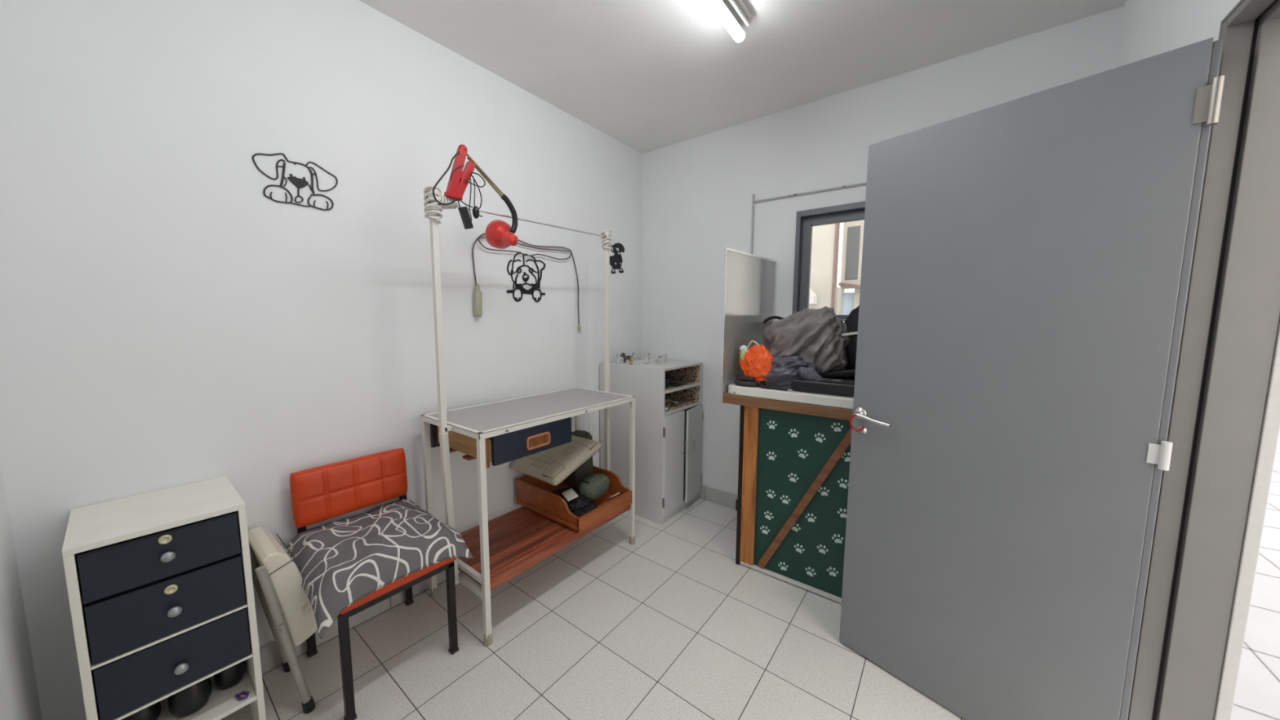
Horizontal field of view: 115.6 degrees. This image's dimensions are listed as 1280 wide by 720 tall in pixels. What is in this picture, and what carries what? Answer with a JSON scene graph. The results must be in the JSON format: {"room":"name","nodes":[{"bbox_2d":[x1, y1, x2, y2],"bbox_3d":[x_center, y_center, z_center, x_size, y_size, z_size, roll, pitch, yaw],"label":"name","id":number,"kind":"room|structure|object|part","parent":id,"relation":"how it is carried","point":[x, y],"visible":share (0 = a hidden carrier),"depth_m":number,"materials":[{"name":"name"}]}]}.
{"room":"pet grooming room","nodes":[
{"label":"pet grooming room","id":0,"kind":"room"},
{"bbox_2d":[0,457,42,719],"bbox_3d":[-0.763,0.064,0.249,2.732,2.756,0.120,5,7,37],"label":"wall","id":1,"kind":"structure","parent":0,"point":[19,694],"depth_m":1.02,"materials":[{"name":"paint"}]},
{"bbox_2d":[0,0,642,719],"bbox_3d":[-0.852,-0.141,2.264,0.120,2.756,2.983,5,7,37],"label":"wall","id":2,"kind":"structure","parent":0,"point":[166,322],"depth_m":1.45,"materials":[{"name":"paint"}]},
{"bbox_2d":[252,152,337,210],"bbox_3d":[-1.293,-0.676,1.525,0.004,0.180,0.250,5,7,37],"label":"wall decal","id":3,"kind":"object","parent":2,"relation":"attached to","point":[300,183],"visible":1,"depth_m":1.52,"materials":[{"name":"black plastic"}]},
{"bbox_2d":[259,568,461,673],"bbox_3d":[-0.853,1.067,2.287,0.010,0.103,2.830,5,7,37],"label":"baseboard","id":4,"kind":"structure","parent":2,"relation":"attached to","point":[270,658],"depth_m":1.75,"materials":[{"name":"tile"}]},
{"bbox_2d":[506,251,545,302],"bbox_3d":[-0.664,-0.484,2.368,0.004,0.286,0.279,5,7,37],"label":"wall decal","id":5,"kind":"object","parent":2,"relation":"attached to","point":[519,286],"visible":1,"depth_m":2.36,"materials":[{"name":"black plastic"}]},
{"bbox_2d":[471,233,580,333],"bbox_3d":[-0.629,-0.429,2.390,0.041,0.557,0.769,5,7,37],"label":"extension cord","id":6,"kind":"object","parent":2,"relation":"attached to","point":[477,300],"visible":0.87,"depth_m":2.12,"materials":[{"name":"plastic"}]},
{"bbox_2d":[473,284,482,317],"bbox_3d":[-0.851,-0.311,2.113,0.041,0.172,0.043,5,7,37],"label":"socket","id":7,"kind":"object","parent":6,"relation":"attached to","point":[477,300],"depth_m":2.10,"materials":[{"name":"plastic"}]},
{"bbox_2d":[586,259,595,466],"bbox_3d":[-0.344,0.133,2.851,0.008,1.646,0.060,5,7,37],"label":"plank","id":8,"kind":"object","parent":2,"relation":"attached to","point":[590,264],"visible":0.56,"depth_m":2.82,"materials":[{"name":"paint"}]},
{"bbox_2d":[609,243,624,273],"bbox_3d":[-0.168,-0.754,2.988,0.004,0.230,0.169,5,7,37],"label":"wall decal","id":9,"kind":"object","parent":2,"relation":"attached to","point":[615,260],"visible":0.97,"depth_m":2.98,"materials":[{"name":"black plastic"}]},
{"bbox_2d":[220,497,964,719],"bbox_3d":[0.075,1.257,1.589,2.592,0.120,2.833,5,7,37],"label":"floor","id":10,"kind":"structure","parent":0,"point":[666,624],"depth_m":1.64,"materials":[{"name":"tile"}]},
{"bbox_2d":[62,475,266,719],"bbox_3d":[-1.418,0.828,1.227,0.363,0.792,0.318,5,7,37],"label":"dresser","id":11,"kind":"object","parent":10,"relation":"on","point":[160,588],"visible":1,"depth_m":1.12,"materials":[{"name":"offwhite laminate"},{"name":"navy laminate"},{"name":"metal"}]},
{"bbox_2d":[121,701,161,719],"bbox_3d":[-1.441,1.010,1.157,0.080,0.110,0.080,5,7,37],"label":"container","id":12,"kind":"object","parent":11,"relation":"on","point":[153,712],"visible":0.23,"depth_m":1.15,"materials":[{"name":"plastic"}]},
{"bbox_3d":[-1.419,0.521,1.198,0.321,0.128,0.280,5,7,37],"label":"drawer","id":13,"kind":"part","parent":11,"relation":"part of","materials":[{"name":"blue laminate"}]},
{"bbox_3d":[-1.420,0.671,1.213,0.321,0.157,0.280,5,7,37],"label":"drawer","id":14,"kind":"part","parent":11,"relation":"part of","materials":[{"name":"blue laminate"}]},
{"bbox_3d":[-1.282,0.533,1.094,0.024,0.028,0.028,5,7,37],"label":"knob","id":15,"kind":"part","parent":11,"relation":"part of","materials":[{"name":"grey metal"}]},
{"bbox_3d":[-1.421,0.838,1.230,0.321,0.152,0.280,5,7,37],"label":"drawer","id":16,"kind":"part","parent":11,"relation":"part of","materials":[{"name":"blue laminate"}]},
{"bbox_3d":[-1.283,0.693,1.110,0.024,0.028,0.028,5,7,37],"label":"knob","id":17,"kind":"part","parent":11,"relation":"part of","materials":[{"name":"grey metal"}]},
{"bbox_3d":[-1.284,0.863,1.127,0.024,0.028,0.028,5,7,37],"label":"knob","id":18,"kind":"part","parent":11,"relation":"part of","materials":[{"name":"grey metal"}]},
{"bbox_2d":[168,677,212,717],"bbox_3d":[-1.362,0.999,1.218,0.088,0.120,0.088,5,7,37],"label":"container","id":19,"kind":"object","parent":11,"relation":"on","point":[189,700],"visible":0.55,"depth_m":1.19,"materials":[{"name":"plastic"}]},
{"bbox_2d":[213,661,245,689],"bbox_3d":[-1.329,0.988,1.302,0.072,0.125,0.072,5,7,37],"label":"container","id":20,"kind":"object","parent":11,"relation":"on","point":[227,678],"visible":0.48,"depth_m":1.28,"materials":[{"name":"plastic"}]},
{"bbox_2d":[235,691,249,700],"bbox_3d":[-1.243,1.051,1.260,0.038,0.009,0.032,5,7,37],"label":"clip","id":21,"kind":"object","parent":11,"relation":"on","point":[237,696],"visible":1,"depth_m":1.26,"materials":[{"name":"plastic"}]},
{"bbox_2d":[244,680,253,693],"bbox_3d":[-1.253,1.050,1.292,0.056,0.004,0.014,5,7,37],"label":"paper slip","id":22,"kind":"object","parent":11,"relation":"on","point":[248,685],"visible":1,"depth_m":1.29,"materials":[{"name":"paper"}]},
{"bbox_2d":[248,527,317,714],"bbox_3d":[-1.267,0.912,1.426,0.307,0.589,0.148,5,7,37],"label":"stool","id":23,"kind":"object","parent":10,"relation":"on","point":[289,612],"visible":0.88,"depth_m":1.35,"materials":[{"name":"beige plastic"}]},
{"bbox_3d":[-1.380,0.904,1.489,0.025,0.547,0.111,5,7,37],"label":"leg","id":24,"kind":"part","parent":23,"relation":"part of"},
{"bbox_3d":[-1.275,0.793,1.433,0.270,0.354,0.128,5,7,37],"label":"padded seat","id":25,"kind":"part","parent":23,"relation":"part of","materials":[{"name":"beige plastic"}]},
{"bbox_3d":[-1.170,0.922,1.329,0.025,0.547,0.111,5,7,37],"label":"leg","id":26,"kind":"part","parent":23,"relation":"part of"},
{"bbox_2d":[289,448,458,719],"bbox_3d":[-1.037,0.807,1.594,0.475,0.762,0.410,5,7,37],"label":"chair","id":27,"kind":"object","parent":10,"relation":"on","point":[322,493],"visible":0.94,"depth_m":1.60,"materials":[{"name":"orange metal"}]},
{"bbox_3d":[-1.323,0.826,1.589,0.030,0.707,0.025,5,7,37],"label":"leg","id":28,"kind":"part","parent":27,"relation":"part of","materials":[{"name":"black metal"}]},
{"bbox_3d":[-0.978,1.019,1.342,0.025,0.376,0.025,5,7,37],"label":"leg","id":29,"kind":"part","parent":27,"relation":"part of","materials":[{"name":"black metal"}]},
{"bbox_3d":[-1.189,0.522,1.681,0.055,0.215,0.405,5,7,37],"label":"backrest","id":30,"kind":"part","parent":27,"relation":"part of","materials":[{"name":"leather"}]},
{"bbox_2d":[284,498,473,640],"bbox_3d":[-1.029,0.730,1.573,0.527,0.178,0.500,5,7,37],"label":"patterned cushion","id":31,"kind":"object","parent":27,"relation":"on","point":[340,563],"visible":0.97,"depth_m":1.46,"materials":[{"name":"fabric"}]},
{"bbox_3d":[-1.035,0.809,1.600,0.460,0.022,0.393,5,7,37],"label":"seat frame","id":32,"kind":"part","parent":27,"relation":"part of","materials":[{"name":"black metal"}]},
{"bbox_3d":[-1.030,0.777,1.591,0.465,0.041,0.398,5,7,37],"label":"seat","id":33,"kind":"part","parent":27,"relation":"part of","materials":[{"name":"orange plastic"}]},
{"bbox_3d":[-1.098,0.798,1.881,0.030,0.707,0.025,5,7,37],"label":"leg","id":34,"kind":"part","parent":27,"relation":"part of","materials":[{"name":"black metal"}]},
{"bbox_3d":[-0.758,0.992,1.622,0.025,0.376,0.025,5,7,37],"label":"leg","id":35,"kind":"part","parent":27,"relation":"part of","materials":[{"name":"black metal"}]},
{"bbox_2d":[421,185,635,646],"bbox_3d":[-0.542,0.196,2.109,0.544,1.878,1.094,5,7,37],"label":"table","id":36,"kind":"object","parent":10,"relation":"on","point":[502,548],"depth_m":1.90,"materials":[{"name":"white paint"}]},
{"bbox_3d":[-1.003,0.701,1.919,0.025,0.848,0.025,5,7,37],"label":"leg","id":37,"kind":"part","parent":36,"relation":"part of","materials":[{"name":"white paint"}]},
{"bbox_3d":[-0.812,0.169,1.674,0.040,1.620,0.046,5,7,37],"label":"upright post","id":38,"kind":"part","parent":36,"relation":"part of","materials":[{"name":"metal"}]},
{"bbox_3d":[-0.820,0.962,1.801,0.453,0.022,0.020,5,7,37],"label":"rail","id":39,"kind":"part","parent":36,"relation":"part of","materials":[{"name":"metal"}]},
{"bbox_3d":[-0.820,0.897,1.795,0.453,0.022,0.020,5,7,37],"label":"rail","id":40,"kind":"part","parent":36,"relation":"part of","materials":[{"name":"metal"}]},
{"bbox_2d":[432,144,518,248],"bbox_3d":[-0.709,-0.700,1.746,0.163,0.375,0.447,4,7,31],"label":"lamp","id":41,"kind":"object","parent":36,"relation":"attached to","point":[499,234],"visible":1,"depth_m":1.66,"materials":[{"name":"red paint"}]},
{"bbox_3d":[-0.718,-0.692,1.619,0.028,0.284,0.223,5,7,37],"label":"power cord","id":42,"kind":"part","parent":41,"relation":"part of","materials":[{"name":"black plastic"}]},
{"bbox_3d":[-0.665,-0.788,1.728,0.019,0.137,0.173,5,7,37],"label":"arm","id":43,"kind":"part","parent":41,"relation":"part of","materials":[{"name":"gold metal"}]},
{"bbox_3d":[-0.631,-0.593,1.886,0.160,0.134,0.134,5,7,37],"label":"lamp shade","id":44,"kind":"part","parent":41,"relation":"part of","materials":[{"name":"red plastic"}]},
{"bbox_3d":[-0.632,0.732,1.636,0.025,0.848,0.025,5,7,37],"label":"leg","id":45,"kind":"part","parent":36,"relation":"part of","materials":[{"name":"white paint"}]},
{"bbox_3d":[-0.654,0.344,1.921,0.474,0.126,0.457,5,7,37],"label":"drawer","id":46,"kind":"part","parent":36,"relation":"part of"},
{"bbox_3d":[-0.522,0.246,2.113,0.493,0.027,0.987,5,7,37],"label":"frame","id":47,"kind":"part","parent":36,"relation":"part of","materials":[{"name":"white paint"}]},
{"bbox_3d":[-0.508,-0.681,1.999,0.009,0.037,1.031,5,7,37],"label":"cross rod","id":48,"kind":"part","parent":36,"relation":"part of","materials":[{"name":"metal"}]},
{"bbox_3d":[-0.470,0.355,1.802,0.020,0.122,0.422,5,7,37],"label":"drawer","id":49,"kind":"part","parent":36,"relation":"part of","materials":[{"name":"blue laminate"}]},
{"bbox_3d":[-0.454,0.362,1.804,0.012,0.062,0.132,5,7,37],"label":"handle frame","id":50,"kind":"part","parent":36,"relation":"part of","materials":[{"name":"orange metal"}]},
{"bbox_3d":[-0.591,0.757,2.545,0.012,0.150,0.414,5,7,37],"label":"panel","id":51,"kind":"part","parent":36,"relation":"part of","materials":[{"name":"brown wood"}]},
{"bbox_2d":[457,504,631,591],"bbox_3d":[-0.529,0.893,2.181,0.476,0.034,0.935,5,7,37],"label":"slatted shelf","id":52,"kind":"object","parent":36,"relation":"attached to","point":[521,538],"depth_m":1.99,"materials":[{"name":"wood"}]},
{"bbox_3d":[-0.524,0.846,2.214,0.510,0.014,0.010,5,7,37],"label":"moulding","id":53,"kind":"part","parent":36,"relation":"part of","materials":[{"name":"brown wood"}]},
{"bbox_3d":[-0.518,0.791,2.219,0.526,0.150,0.014,5,7,37],"label":"panel","id":54,"kind":"part","parent":36,"relation":"part of","materials":[{"name":"brown wood"}]},
{"bbox_2d":[510,435,602,485],"bbox_3d":[-0.486,0.558,2.344,0.412,0.180,0.357,5,7,39],"label":"pillow","id":55,"kind":"object","parent":36,"relation":"on","point":[552,466],"visible":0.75,"depth_m":2.25,"materials":[{"name":"fabric"}]},
{"bbox_2d":[551,488,591,511],"bbox_3d":[-0.406,0.799,2.290,0.304,0.099,0.210,5,7,37],"label":"cloth","id":56,"kind":"object","parent":36,"relation":"in","point":[581,501],"visible":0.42,"depth_m":2.22,"materials":[{"name":"fabric"}]},
{"bbox_2d":[561,488,577,501],"bbox_3d":[-0.385,0.740,2.212,0.060,0.023,0.100,-3,7,-29],"label":"booklet","id":57,"kind":"object","parent":56,"relation":"on","point":[569,495],"visible":1,"depth_m":2.20,"materials":[{"name":"paper"}]},
{"bbox_3d":[-0.388,0.777,2.383,0.533,0.154,0.454,5,7,37],"label":"open wooden drawer","id":58,"kind":"part","parent":36,"relation":"part of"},
{"bbox_3d":[-0.417,0.627,2.678,0.025,0.848,0.025,5,7,37],"label":"leg","id":59,"kind":"part","parent":36,"relation":"part of","materials":[{"name":"white paint"}]},
{"bbox_2d":[566,430,593,490],"bbox_3d":[-0.381,0.630,2.535,0.135,0.371,0.144,-4,7,-34],"label":"cloth bag","id":60,"kind":"object","parent":36,"relation":"in","point":[585,469],"visible":0.38,"depth_m":2.49,"materials":[{"name":"fabric"}]},
{"bbox_3d":[-0.387,0.844,2.396,0.503,0.010,0.414,5,7,37],"label":"panel","id":61,"kind":"part","parent":36,"relation":"part of","materials":[{"name":"brown wood"}]},
{"bbox_2d":[571,502,597,516],"bbox_3d":[-0.311,0.828,2.235,0.132,0.053,0.182,5,7,37],"label":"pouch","id":62,"kind":"object","parent":36,"relation":"in","point":[593,505],"visible":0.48,"depth_m":2.19,"materials":[{"name":"fabric"}]},
{"bbox_2d":[577,473,609,499],"bbox_3d":[-0.269,0.742,2.365,0.140,0.115,0.206,5,7,37],"label":"roll","id":63,"kind":"object","parent":36,"relation":"in","point":[594,486],"visible":0.94,"depth_m":2.31,"materials":[{"name":"green fabric"}]},
{"bbox_3d":[-0.181,0.831,2.235,0.018,0.078,0.444,5,7,37],"label":"panel","id":64,"kind":"part","parent":36,"relation":"part of","materials":[{"name":"brown wood"}]},
{"bbox_3d":[-0.203,0.076,2.490,0.030,1.645,0.028,5,7,37],"label":"upright post","id":65,"kind":"part","parent":36,"relation":"part of","materials":[{"name":"metal"}]},
{"bbox_3d":[-0.256,0.758,2.559,0.526,0.150,0.014,5,7,37],"label":"panel","id":66,"kind":"part","parent":36,"relation":"part of","materials":[{"name":"brown wood"}]},
{"bbox_3d":[-0.046,0.658,2.395,0.025,0.848,0.025,5,7,37],"label":"leg","id":67,"kind":"part","parent":36,"relation":"part of","materials":[{"name":"white paint"}]},
{"bbox_2d":[600,363,604,469],"bbox_3d":[-0.252,0.539,2.932,0.088,1.027,0.022,5,7,37],"label":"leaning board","id":68,"kind":"object","parent":10,"relation":"on","point":[602,365],"visible":0.26,"depth_m":2.93,"materials":[{"name":"wood"}]},
{"bbox_2d":[609,358,702,524],"bbox_3d":[0.141,0.539,2.927,0.516,1.038,0.507,5,7,37],"label":"base cabinet","id":69,"kind":"object","parent":10,"relation":"on","point":[668,442],"visible":0.91,"depth_m":2.75,"materials":[{"name":"wood"}]},
{"bbox_2d":[616,355,621,364],"bbox_3d":[-0.147,-0.006,2.831,0.033,0.063,0.043,5,7,37],"label":"dog figurine","id":70,"kind":"object","parent":69,"relation":"on","point":[618,356],"visible":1,"depth_m":2.82,"materials":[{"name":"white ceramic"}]},
{"bbox_2d":[620,352,633,363],"bbox_3d":[-0.094,-0.018,2.883,0.111,0.072,0.042,-4,7,-37],"label":"dog figurine","id":71,"kind":"object","parent":69,"relation":"on","point":[623,354],"visible":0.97,"depth_m":2.87,"materials":[{"name":"grey ceramic"}]},
{"bbox_2d":[629,356,632,364],"bbox_3d":[-0.061,0.004,2.785,0.029,0.053,0.034,5,7,37],"label":"dog figurine","id":72,"kind":"object","parent":69,"relation":"on","point":[630,357],"visible":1,"depth_m":2.77,"materials":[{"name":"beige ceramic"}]},
{"bbox_2d":[644,352,649,364],"bbox_3d":[0.050,-0.012,2.835,0.050,0.076,0.041,-5,8,-42],"label":"dog figurine","id":73,"kind":"object","parent":69,"relation":"on","point":[646,359],"visible":1,"depth_m":2.82,"materials":[{"name":"white ceramic"}]},
{"bbox_2d":[654,355,662,363],"bbox_3d":[0.132,-0.005,2.852,0.032,0.056,0.086,-2,6,-23],"label":"dog figurine","id":74,"kind":"object","parent":69,"relation":"on","point":[658,359],"visible":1,"depth_m":2.84,"materials":[{"name":"white ceramic"}]},
{"bbox_2d":[664,404,670,410],"bbox_3d":[0.133,0.312,2.728,0.120,0.036,0.140,2,6,15],"label":"crumpled paper","id":75,"kind":"object","parent":69,"relation":"in","point":[666,406],"visible":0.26,"depth_m":2.71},
{"bbox_2d":[665,377,670,387],"bbox_3d":[0.132,0.153,2.725,0.137,0.064,0.137,5,7,37],"label":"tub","id":76,"kind":"object","parent":69,"relation":"in","point":[667,379],"visible":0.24,"depth_m":2.69,"materials":[{"name":"plastic"}]},
{"bbox_2d":[664,399,679,404],"bbox_3d":[0.192,0.290,2.819,0.130,0.033,0.100,-5,8,-41],"label":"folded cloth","id":77,"kind":"object","parent":69,"relation":"on","point":[666,401],"visible":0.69,"depth_m":2.82,"materials":[{"name":"fabric"}]},
{"bbox_3d":[0.228,0.690,2.720,0.016,0.666,0.239,5,7,37],"label":"door","id":78,"kind":"part","parent":69,"relation":"part of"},
{"bbox_2d":[668,382,685,386],"bbox_3d":[0.231,0.171,2.841,0.140,0.008,0.150,4,7,32],"label":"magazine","id":79,"kind":"object","parent":69,"relation":"in","point":[670,384],"visible":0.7,"depth_m":2.84,"materials":[{"name":"paper"}]},
{"bbox_3d":[0.306,0.607,2.777,0.028,0.083,0.007,5,7,37],"label":"handle","id":80,"kind":"part","parent":69,"relation":"part of","materials":[{"name":"metal"}]},
{"bbox_3d":[0.390,0.667,2.906,0.016,0.658,0.242,4,7,32],"label":"door","id":81,"kind":"part","parent":69,"relation":"part of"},
{"bbox_2d":[722,379,853,603],"bbox_3d":[1.005,0.624,2.186,0.940,1.027,0.630,5,7,37],"label":"counter","id":82,"kind":"object","parent":10,"relation":"on","point":[794,447],"depth_m":2.02,"materials":[{"name":"wood"}]},
{"bbox_3d":[0.547,0.685,2.193,0.020,0.899,0.020,5,7,37],"label":"leg","id":83,"kind":"part","parent":82,"relation":"part of","materials":[{"name":"black metal"}]},
{"bbox_2d":[735,375,755,381],"bbox_3d":[0.563,0.097,2.153,0.104,0.022,0.044,5,7,37],"label":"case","id":84,"kind":"object","parent":82,"relation":"on","point":[737,377],"visible":0.96,"depth_m":2.13,"materials":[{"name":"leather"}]},
{"bbox_3d":[0.567,0.123,2.144,0.126,0.027,0.079,5,7,37],"label":"leather strap coil","id":85,"kind":"part","parent":82,"relation":"part of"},
{"bbox_2d":[720,247,776,403],"bbox_3d":[0.652,-0.199,2.372,0.015,0.824,0.637,5,8,41],"label":"screen panel","id":86,"kind":"object","parent":82,"relation":"on","point":[748,286],"visible":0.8,"depth_m":2.27,"materials":[{"name":"glass"}]},
{"bbox_2d":[756,383,787,391],"bbox_3d":[0.666,0.139,2.048,0.029,0.015,0.165,-5,8,-44],"label":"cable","id":87,"kind":"object","parent":82,"relation":"on","point":[757,384],"visible":1,"depth_m":2.03,"materials":[{"name":"plastic"}]},
{"bbox_3d":[1.006,0.213,2.142,0.940,0.050,0.625,5,7,37],"label":"trim rail","id":88,"kind":"part","parent":82,"relation":"part of","materials":[{"name":"brown wood"}]},
{"bbox_2d":[759,355,822,388],"bbox_3d":[0.769,0.054,2.127,0.356,0.171,0.245,5,7,37],"label":"jacket","id":89,"kind":"object","parent":82,"relation":"on","point":[784,371],"visible":0.45,"depth_m":2.05,"materials":[{"name":"fabric"}]},
{"bbox_2d":[739,340,774,381],"bbox_3d":[0.638,0.002,2.159,0.162,0.210,0.185,-2,6,-24],"label":"bag","id":90,"kind":"object","parent":89,"relation":"on","point":[755,362],"visible":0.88,"depth_m":2.11,"materials":[{"name":"fabric"}]},
{"bbox_2d":[739,349,749,361],"bbox_3d":[0.575,-0.016,2.182,0.072,0.101,0.070,5,7,37],"label":"print","id":91,"kind":"object","parent":90,"relation":"attached to","point":[744,353],"depth_m":2.16},
{"bbox_3d":[0.619,-0.069,2.163,0.091,0.070,0.008,5,7,37],"label":"handle","id":92,"kind":"part","parent":90,"relation":"part of","materials":[{"name":"paper"}]},
{"bbox_2d":[728,380,853,409],"bbox_3d":[1.017,0.165,2.135,0.920,0.047,0.625,5,7,37],"label":"countertop","id":93,"kind":"structure","parent":82,"relation":"on","point":[833,401],"depth_m":1.95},
{"bbox_3d":[0.880,0.697,1.950,0.803,0.870,0.011,5,7,37],"label":"panel","id":94,"kind":"part","parent":82,"relation":"part of","materials":[{"name":"paint"}]},
{"bbox_2d":[791,377,854,397],"bbox_3d":[1.040,0.127,1.930,0.540,0.069,0.257,5,7,37],"label":"case","id":95,"kind":"object","parent":82,"relation":"on","point":[837,387],"visible":0.29,"depth_m":1.90,"materials":[{"name":"plastic"}]},
{"bbox_2d":[796,366,823,381],"bbox_3d":[0.838,0.081,1.977,0.131,0.092,0.054,5,7,37],"label":"cloth","id":96,"kind":"object","parent":95,"relation":"on","point":[806,373],"visible":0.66,"depth_m":1.96,"materials":[{"name":"grey fabric"}]},
{"bbox_2d":[819,368,855,377],"bbox_3d":[1.060,0.061,2.006,0.358,0.072,0.050,3,6,26],"label":"bar","id":97,"kind":"object","parent":95,"relation":"on","point":[846,372],"visible":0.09,"depth_m":2.01,"materials":[{"name":"plastic"}]},
{"bbox_2d":[822,376,852,380],"bbox_3d":[0.951,0.090,2.304,0.482,0.064,0.367,5,7,37],"label":"garment","id":98,"kind":"object","parent":82,"relation":"on","point":[832,377],"visible":0.06,"depth_m":2.15,"materials":[{"name":"fabric"}]},
{"bbox_2d":[762,306,850,374],"bbox_3d":[0.911,-0.111,2.206,0.468,0.362,0.378,5,7,37],"label":"bag","id":99,"kind":"object","parent":98,"relation":"on","point":[814,335],"visible":0.66,"depth_m":2.05,"materials":[{"name":"fabric"}]},
{"bbox_2d":[762,315,783,324],"bbox_3d":[0.790,-0.212,2.295,0.177,0.080,0.027,3,7,27],"label":"strap","id":100,"kind":"object","parent":99,"relation":"on","point":[771,317],"visible":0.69,"depth_m":2.31,"materials":[{"name":"fabric"}]},
{"bbox_2d":[844,305,859,380],"bbox_3d":[1.228,-0.083,2.084,0.380,0.456,0.334,5,7,37],"label":"bag","id":101,"kind":"object","parent":82,"relation":"on","point":[851,322],"visible":0.12,"depth_m":2.05,"materials":[{"name":"fabric"}]},
{"bbox_2d":[840,331,857,336],"bbox_3d":[1.075,-0.134,2.001,0.147,0.037,0.012,5,7,37],"label":"rod","id":102,"kind":"object","parent":101,"relation":"attached to","point":[855,332],"visible":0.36,"depth_m":2.02,"materials":[{"name":"plastic"}]},
{"bbox_2d":[359,0,1126,153],"bbox_3d":[0.154,-1.481,1.280,2.732,0.120,3.103,5,7,37],"label":"ceiling","id":103,"kind":"structure","parent":0,"point":[648,75],"depth_m":1.90,"materials":[{"name":"paint"}]},
{"bbox_2d":[703,0,752,42],"bbox_3d":[-0.025,-1.364,1.127,0.082,0.082,1.589,5,7,37],"label":"ceiling light","id":104,"kind":"object","parent":103,"relation":"attached to","point":[733,15],"visible":1,"depth_m":1.64,"materials":[{"name":"white paint"}]},
{"bbox_2d":[641,6,1123,494],"bbox_3d":[1.094,-0.161,2.554,2.612,2.756,0.150,5,7,37],"label":"wall","id":105,"kind":"structure","parent":0,"point":[698,192],"depth_m":2.58,"materials":[{"name":"paint"}]},
{"bbox_2d":[699,484,737,508],"bbox_3d":[0.989,1.040,2.650,2.454,0.103,0.010,5,7,37],"label":"baseboard","id":106,"kind":"structure","parent":105,"relation":"attached to","point":[724,498],"depth_m":2.96,"materials":[{"name":"tile"}]},
{"bbox_2d":[750,194,754,253],"bbox_3d":[0.738,-0.676,2.671,0.013,0.815,0.013,-3,7,-30],"label":"vertical pipe","id":107,"kind":"object","parent":105,"relation":"attached to","point":[753,197],"visible":0.4,"depth_m":2.64,"materials":[{"name":"metal"}]},
{"bbox_2d":[754,182,866,202],"bbox_3d":[1.252,-0.983,2.244,1.270,0.029,0.012,5,7,37],"label":"horizontal pipe","id":108,"kind":"object","parent":105,"relation":"attached to","point":[864,183],"visible":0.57,"depth_m":2.41,"materials":[{"name":"metal"}]},
{"bbox_2d":[791,200,865,320],"bbox_3d":[1.304,-0.558,2.313,0.785,0.668,0.112,5,7,37],"label":"window","id":109,"kind":"structure","parent":105,"relation":"in","point":[806,220],"depth_m":2.48,"materials":[{"name":"grey paint"}]},
{"bbox_2d":[1116,0,1239,67],"bbox_3d":[1.164,0.035,0.628,0.140,2.756,2.833,5,7,37],"label":"wall","id":110,"kind":"structure","parent":0,"point":[1148,28],"depth_m":1.27,"materials":[{"name":"paint"}]},
{"bbox_2d":[839,37,1225,719],"bbox_3d":[1.071,0.224,1.290,0.100,1.985,0.761,-4,7,-37],"label":"door","id":111,"kind":"structure","parent":110,"relation":"in","point":[1026,265],"depth_m":1.20,"materials":[{"name":"grey paint"}]},
{"bbox_2d":[849,414,865,431],"bbox_3d":[0.829,0.239,1.537,0.008,0.066,0.058,-4,7,-38],"label":"ring","id":112,"kind":"object","parent":111,"relation":"hanging from","point":[853,415],"visible":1,"depth_m":1.54,"materials":[{"name":"red plastic"}]},
{"bbox_3d":[0.862,0.273,1.565,0.008,0.034,0.034,-4,7,-38],"label":"keyhole plate","id":113,"kind":"part","parent":111,"relation":"part of","materials":[{"name":"silver metal"}]},
{"bbox_3d":[0.870,0.214,1.516,0.050,0.049,0.145,-4,7,-38],"label":"handle","id":114,"kind":"part","parent":111,"relation":"part of","materials":[{"name":"silver metal"}]},
{"bbox_2d":[1127,0,1279,719],"bbox_3d":[1.170,0.257,0.688,0.131,2.063,0.851,5,7,37],"label":"door frame","id":115,"kind":"structure","parent":110,"relation":"attached to","point":[1247,313],"depth_m":0.98,"materials":[{"name":"paint"}]},
{"bbox_2d":[1151,0,1277,719],"bbox_3d":[1.153,0.261,0.702,0.006,2.053,0.833,5,7,37],"label":"gasket","id":116,"kind":"structure","parent":110,"relation":"attached to","point":[1257,20],"depth_m":0.99,"materials":[{"name":"rubber"}]},
{"bbox_2d":[1213,317,1279,719],"bbox_3d":[1.473,0.236,0.955,0.022,2.054,0.039,5,7,37],"label":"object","id":117,"kind":"structure","parent":110,"relation":"attached to","point":[1270,428],"depth_m":0.96,"materials":[{"name":"paint"}]},
{"label":"outside","id":118,"kind":"structure","parent":0,"visible":0},
{"bbox_3d":[2.637,0.755,7.155,5.600,0.020,8.849,5,7,37],"label":"floor","id":119,"kind":"structure","parent":118,"visible":0},
{"bbox_2d":[808,219,864,315],"bbox_3d":[1.825,-0.594,3.968,3.200,3.300,0.360,5,7,37],"label":"building","id":120,"kind":"structure","parent":119,"relation":"on","point":[825,238],"depth_m":3.83,"materials":[{"name":"paint"}]},
{"bbox_2d":[808,287,817,304],"bbox_3d":[1.580,-0.653,3.847,0.190,0.239,0.139,5,7,37],"label":"extractor hood","id":121,"kind":"object","parent":120,"relation":"attached to","point":[813,297],"visible":0.34,"depth_m":3.77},
{"bbox_3d":[2.044,0.195,4.028,0.104,1.720,0.020,5,7,37],"label":"doorway panel","id":122,"kind":"part","parent":120,"relation":"part of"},
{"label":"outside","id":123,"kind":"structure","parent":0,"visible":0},
{"bbox_2d":[1231,431,1279,719],"bbox_3d":[4.517,1.331,0.592,5.388,0.019,17.000,5,7,37],"label":"floor","id":124,"kind":"structure","parent":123,"point":[1257,689],"depth_m":1.76,"materials":[{"name":"tile"}]},
{"bbox_2d":[1233,448,1279,719],"bbox_3d":[4.627,1.266,1.135,4.880,0.002,8.000,5,7,37],"label":"joint","id":125,"kind":"object","parent":124,"relation":"on","point":[1247,646],"depth_m":1.66,"materials":[{"name":"tile"}]}
]}

